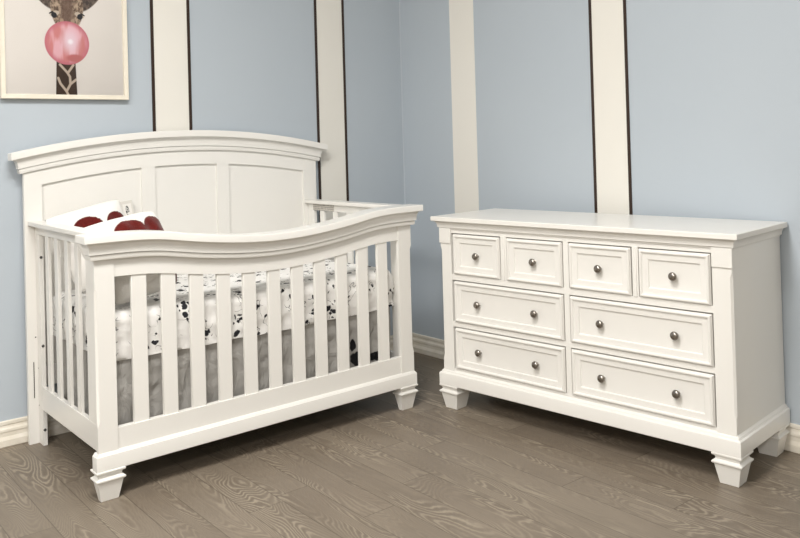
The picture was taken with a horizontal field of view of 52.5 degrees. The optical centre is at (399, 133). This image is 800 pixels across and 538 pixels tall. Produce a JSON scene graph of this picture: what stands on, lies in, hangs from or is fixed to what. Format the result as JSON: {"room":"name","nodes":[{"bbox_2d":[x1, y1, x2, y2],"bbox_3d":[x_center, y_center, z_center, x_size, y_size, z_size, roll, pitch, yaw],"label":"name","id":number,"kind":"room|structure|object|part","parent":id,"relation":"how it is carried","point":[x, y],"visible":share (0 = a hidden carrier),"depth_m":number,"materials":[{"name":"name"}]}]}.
{"room":"children's room","nodes":[
{"label":"children's room","id":0,"kind":"room"},
{"bbox_2d":[0,0,403,421],"bbox_3d":[-2.349,-0.253,2.677,6.000,3.000,0.120,-1,-1,-39],"label":"wall","id":1,"kind":"structure","parent":0,"point":[253,61],"depth_m":3.89,"materials":[{"name":"blue paint"}]},
{"bbox_2d":[0,0,128,99],"bbox_3d":[-1.389,-0.495,3.372,0.511,0.704,0.024,-1,-1,-39],"label":"framed poster","id":2,"kind":"object","parent":1,"relation":"attached to","point":[50,49],"visible":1,"depth_m":3.36,"materials":[{"name":"beige paper"}]},
{"bbox_2d":[150,0,155,131],"bbox_3d":[-1.103,-0.328,3.620,0.014,2.898,0.004,-1,-1,-39],"label":"trim","id":3,"kind":"structure","parent":1,"relation":"attached to","point":[151,1],"depth_m":3.62,"materials":[{"name":"brown"}]},
{"bbox_2d":[153,0,188,130],"bbox_3d":[-1.036,-0.329,3.676,0.174,2.898,0.001,-1,-1,-39],"label":"trim","id":4,"kind":"structure","parent":1,"relation":"attached to","point":[169,16],"depth_m":3.67,"materials":[{"name":"white paint"}]},
{"bbox_2d":[186,0,191,129],"bbox_3d":[-0.968,-0.330,3.730,0.014,2.898,0.004,-1,-1,-39],"label":"trim","id":5,"kind":"structure","parent":1,"relation":"attached to","point":[187,1],"depth_m":3.73,"materials":[{"name":"brown"}]},
{"bbox_2d":[0,335,392,448],"bbox_3d":[-2.212,1.193,2.653,5.860,0.100,0.016,-1,-1,-39],"label":"baseboard","id":6,"kind":"structure","parent":1,"relation":"attached to","point":[12,431],"depth_m":3.23,"materials":[{"name":"paint"}]},
{"bbox_2d":[314,0,321,220],"bbox_3d":[-0.428,-0.341,4.172,0.014,2.898,0.004,-1,-1,-39],"label":"trim","id":7,"kind":"structure","parent":1,"relation":"attached to","point":[315,11],"depth_m":4.17,"materials":[{"name":"brown"}]},
{"bbox_2d":[316,0,347,262],"bbox_3d":[-0.362,-0.342,4.228,0.173,2.898,0.001,-1,-1,-39],"label":"wall stripe","id":8,"kind":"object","parent":1,"relation":"attached to","point":[329,15],"depth_m":4.22,"materials":[{"name":"white paint"}]},
{"bbox_2d":[341,0,348,200],"bbox_3d":[-0.294,-0.344,4.281,0.014,2.898,0.004,-1,-1,-39],"label":"trim","id":9,"kind":"structure","parent":1,"relation":"attached to","point":[342,1],"depth_m":4.28,"materials":[{"name":"brown"}]},
{"bbox_2d":[0,352,799,537],"bbox_3d":[0.126,1.187,0.635,7.200,0.060,6.700,-1,-1,-39],"label":"floor","id":10,"kind":"structure","parent":0,"point":[489,467],"depth_m":2.74,"materials":[{"name":"grey wood"}]},
{"bbox_2d":[8,130,422,501],"bbox_3d":[-0.703,0.591,3.368,1.494,1.234,0.795,-1,-1,-40],"label":"crib","id":11,"kind":"object","parent":10,"relation":"on","point":[225,203],"visible":0.98,"depth_m":3.21,"materials":[{"name":"white paint"}]},
{"bbox_3d":[-1.207,0.786,2.963,0.018,0.864,0.719,-1,-1,-40],"label":"panel","id":12,"kind":"part","parent":11,"relation":"part of","materials":[{"name":"white paint"}]},
{"bbox_3d":[-1.231,0.347,2.976,0.064,0.017,0.690,-1,-1,-40],"label":"rail","id":13,"kind":"part","parent":11,"relation":"part of","materials":[{"name":"white paint"}]},
{"bbox_3d":[-1.278,0.537,3.399,0.416,0.780,0.004,-1,-1,-40],"label":"panel","id":14,"kind":"part","parent":11,"relation":"part of","materials":[{"name":"white paint"}]},
{"bbox_2d":[120,200,133,215],"bbox_3d":[-1.158,0.348,3.454,0.071,0.131,0.019,-1,-1,-40],"label":"tag","id":15,"kind":"object","parent":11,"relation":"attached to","point":[127,206],"visible":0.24,"depth_m":3.46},
{"bbox_3d":[-0.956,0.066,3.658,1.494,0.164,0.054,-1,-1,-40],"label":"crown moulding","id":16,"kind":"part","parent":11,"relation":"part of","materials":[{"name":"white paint"}]},
{"bbox_3d":[-0.952,0.645,3.664,1.390,1.146,0.020,-1,-1,-40],"label":"headboard","id":17,"kind":"part","parent":11,"relation":"part of","materials":[{"name":"white paint"}]},
{"bbox_3d":[-0.959,0.527,3.667,0.300,0.786,0.004,-1,-1,-40],"label":"panel","id":18,"kind":"part","parent":11,"relation":"part of","materials":[{"name":"white paint"}]},
{"bbox_2d":[52,259,393,360],"bbox_3d":[-0.702,0.694,3.377,1.280,0.183,0.632,-1,-1,-40],"label":"fitted sheet","id":19,"kind":"object","parent":11,"relation":"in","point":[122,311],"visible":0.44,"depth_m":3.11,"materials":[{"name":"white fabric"}]},
{"bbox_2d":[45,199,124,291],"bbox_3d":[-1.214,0.439,3.207,0.177,0.338,0.322,-2,-1,41],"label":"plush pillow","id":20,"kind":"object","parent":19,"relation":"on","point":[84,217],"visible":0.29,"depth_m":3.17,"materials":[{"name":"white fabric"}]},
{"bbox_2d":[76,211,176,304],"bbox_3d":[-0.987,0.447,2.938,0.240,0.309,0.333,-2,-1,39],"label":"plush pillow","id":21,"kind":"object","parent":19,"relation":"on","point":[147,220],"visible":0.24,"depth_m":2.89,"materials":[{"name":"white fabric"}]},
{"bbox_2d":[56,307,390,424],"bbox_3d":[-0.702,0.924,3.371,1.253,0.335,0.615,-1,-1,-40],"label":"skirt","id":22,"kind":"object","parent":11,"relation":"hanging from","point":[123,367],"visible":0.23,"depth_m":3.05,"materials":[{"name":"grey fabric"}]},
{"bbox_3d":[-0.481,0.390,3.099,1.450,0.141,0.087,-1,-1,-40],"label":"moulding","id":23,"kind":"part","parent":11,"relation":"part of","materials":[{"name":"white paint"}]},
{"bbox_3d":[-0.479,0.722,3.105,1.367,0.638,0.026,-1,-1,-40],"label":"panel","id":24,"kind":"part","parent":11,"relation":"part of","materials":[{"name":"white paint"}]},
{"bbox_3d":[-0.640,0.524,3.934,0.414,0.780,0.004,-1,-1,-40],"label":"panel","id":25,"kind":"part","parent":11,"relation":"part of","materials":[{"name":"white paint"}]},
{"bbox_3d":[-0.212,0.767,3.797,0.018,0.864,0.719,-1,-1,-40],"label":"panel","id":26,"kind":"part","parent":11,"relation":"part of","materials":[{"name":"white paint"}]},
{"bbox_3d":[-0.231,0.328,3.815,0.064,0.017,0.690,-1,-1,-40],"label":"rail","id":27,"kind":"part","parent":11,"relation":"part of","materials":[{"name":"white paint"}]},
{"bbox_2d":[430,208,789,487],"bbox_3d":[0.777,0.752,3.226,1.327,0.828,0.458,-2,-1,44],"label":"dresser","id":28,"kind":"object","parent":10,"relation":"on","point":[669,328],"visible":1,"depth_m":2.93,"materials":[{"name":"white paint"}]},
{"bbox_3d":[0.213,0.715,3.516,0.064,0.616,0.038,-2,-1,44],"label":"corner post","id":29,"kind":"part","parent":28,"relation":"part of","materials":[{"name":"white paint"}]},
{"bbox_3d":[0.315,0.511,3.384,0.030,0.030,0.027,-2,-1,44],"label":"knob","id":30,"kind":"part","parent":28,"relation":"part of","materials":[{"name":"silver metal"}]},
{"bbox_3d":[0.321,0.713,3.381,0.030,0.030,0.027,-2,-1,44],"label":"knob","id":31,"kind":"part","parent":28,"relation":"part of","materials":[{"name":"silver metal"}]},
{"bbox_3d":[0.322,0.511,3.397,0.247,0.170,0.030,-2,-1,44],"label":"drawer","id":32,"kind":"part","parent":28,"relation":"part of","materials":[{"name":"white paint"}]},
{"bbox_3d":[0.327,0.912,3.379,0.030,0.030,0.027,-2,-1,44],"label":"knob","id":33,"kind":"part","parent":28,"relation":"part of","materials":[{"name":"silver metal"}]},
{"bbox_3d":[0.434,0.709,3.291,0.545,0.173,0.030,-2,-1,44],"label":"drawer","id":34,"kind":"part","parent":28,"relation":"part of","materials":[{"name":"white paint"}]},
{"bbox_3d":[0.440,0.908,3.288,0.545,0.171,0.030,-2,-1,44],"label":"drawer","id":35,"kind":"part","parent":28,"relation":"part of","materials":[{"name":"white paint"}]},
{"bbox_3d":[0.520,0.504,3.183,0.030,0.030,0.027,-2,-1,44],"label":"knob","id":36,"kind":"part","parent":28,"relation":"part of","materials":[{"name":"silver metal"}]},
{"bbox_3d":[0.526,0.706,3.181,0.030,0.030,0.027,-2,-1,44],"label":"knob","id":37,"kind":"part","parent":28,"relation":"part of","materials":[{"name":"silver metal"}]},
{"bbox_3d":[0.530,0.503,3.193,0.261,0.170,0.030,-2,-1,44],"label":"drawer","id":38,"kind":"part","parent":28,"relation":"part of","materials":[{"name":"white paint"}]},
{"bbox_3d":[0.531,0.904,3.179,0.030,0.030,0.027,-2,-1,44],"label":"knob","id":39,"kind":"part","parent":28,"relation":"part of","materials":[{"name":"silver metal"}]},
{"bbox_3d":[0.727,0.496,2.980,0.030,0.030,0.027,-2,-1,44],"label":"knob","id":40,"kind":"part","parent":28,"relation":"part of","materials":[{"name":"silver metal"}]},
{"bbox_3d":[0.733,0.698,2.977,0.030,0.030,0.027,-2,-1,44],"label":"knob","id":41,"kind":"part","parent":28,"relation":"part of","materials":[{"name":"silver metal"}]},
{"bbox_3d":[0.737,0.495,2.990,0.256,0.170,0.030,-2,-1,44],"label":"drawer","id":42,"kind":"part","parent":28,"relation":"part of","materials":[{"name":"white paint"}]},
{"bbox_3d":[0.739,0.896,2.975,0.030,0.030,0.027,-2,-1,44],"label":"knob","id":43,"kind":"part","parent":28,"relation":"part of","materials":[{"name":"silver metal"}]},
{"bbox_3d":[0.846,0.693,2.887,0.547,0.173,0.030,-2,-1,44],"label":"drawer","id":44,"kind":"part","parent":28,"relation":"part of","materials":[{"name":"white paint"}]},
{"bbox_3d":[0.851,0.892,2.885,0.547,0.171,0.030,-2,-1,44],"label":"drawer","id":45,"kind":"part","parent":28,"relation":"part of","materials":[{"name":"white paint"}]},
{"bbox_3d":[0.933,0.488,2.777,0.030,0.030,0.027,-2,-1,44],"label":"knob","id":46,"kind":"part","parent":28,"relation":"part of","materials":[{"name":"silver metal"}]},
{"bbox_3d":[0.939,0.690,2.775,0.030,0.030,0.027,-2,-1,44],"label":"knob","id":47,"kind":"part","parent":28,"relation":"part of","materials":[{"name":"silver metal"}]},
{"bbox_3d":[0.943,0.488,2.788,0.258,0.170,0.030,-2,-1,44],"label":"drawer","id":48,"kind":"part","parent":28,"relation":"part of","materials":[{"name":"white paint"}]},
{"bbox_3d":[0.945,0.889,2.773,0.030,0.030,0.027,-2,-1,44],"label":"knob","id":49,"kind":"part","parent":28,"relation":"part of","materials":[{"name":"silver metal"}]},
{"bbox_3d":[1.074,0.681,2.671,0.070,0.616,0.038,-2,-1,44],"label":"corner post","id":50,"kind":"part","parent":28,"relation":"part of","materials":[{"name":"white paint"}]},
{"bbox_2d":[400,0,799,424],"bbox_3d":[2.092,-0.382,2.215,0.120,3.000,6.470,-1,-1,-41],"label":"wall","id":51,"kind":"structure","parent":0,"point":[714,85],"depth_m":3.41,"materials":[{"name":"blue paint"}]},
{"bbox_2d":[399,0,405,203],"bbox_3d":[0.008,-0.349,4.529,0.007,2.898,0.007,-1,-1,-39],"label":"trim","id":52,"kind":"structure","parent":51,"relation":"attached to","point":[399,0],"depth_m":4.52,"materials":[{"name":"grey"}]},
{"bbox_2d":[449,0,478,212],"bbox_3d":[0.321,-0.362,4.169,0.004,2.898,0.172,-1,-1,-40],"label":"wall stripe","id":53,"kind":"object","parent":51,"relation":"attached to","point":[461,20],"depth_m":4.17,"materials":[{"name":"white paint"}]},
{"bbox_2d":[588,0,597,212],"bbox_3d":[0.839,-0.383,3.567,0.004,2.898,0.014,-1,-1,-41],"label":"trim","id":54,"kind":"structure","parent":51,"relation":"attached to","point":[589,1],"depth_m":3.56,"materials":[{"name":"brown"}]},
{"bbox_2d":[412,332,799,453],"bbox_3d":[2.071,1.069,2.167,0.016,0.100,6.200,-1,-1,-41],"label":"baseboard","id":55,"kind":"structure","parent":51,"relation":"attached to","point":[422,344],"depth_m":4.32,"materials":[{"name":"paint"}]},
{"bbox_2d":[591,0,628,213],"bbox_3d":[0.898,-0.385,3.502,0.001,2.898,0.176,-1,-1,-41],"label":"wall stripe","id":56,"kind":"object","parent":51,"relation":"attached to","point":[607,15],"depth_m":3.50,"materials":[{"name":"white paint"}]},
{"bbox_2d":[623,0,632,214],"bbox_3d":[0.955,-0.387,3.434,0.004,2.898,0.014,-1,-1,-41],"label":"trim","id":57,"kind":"structure","parent":51,"relation":"attached to","point":[624,1],"depth_m":3.43,"materials":[{"name":"brown"}]}
]}

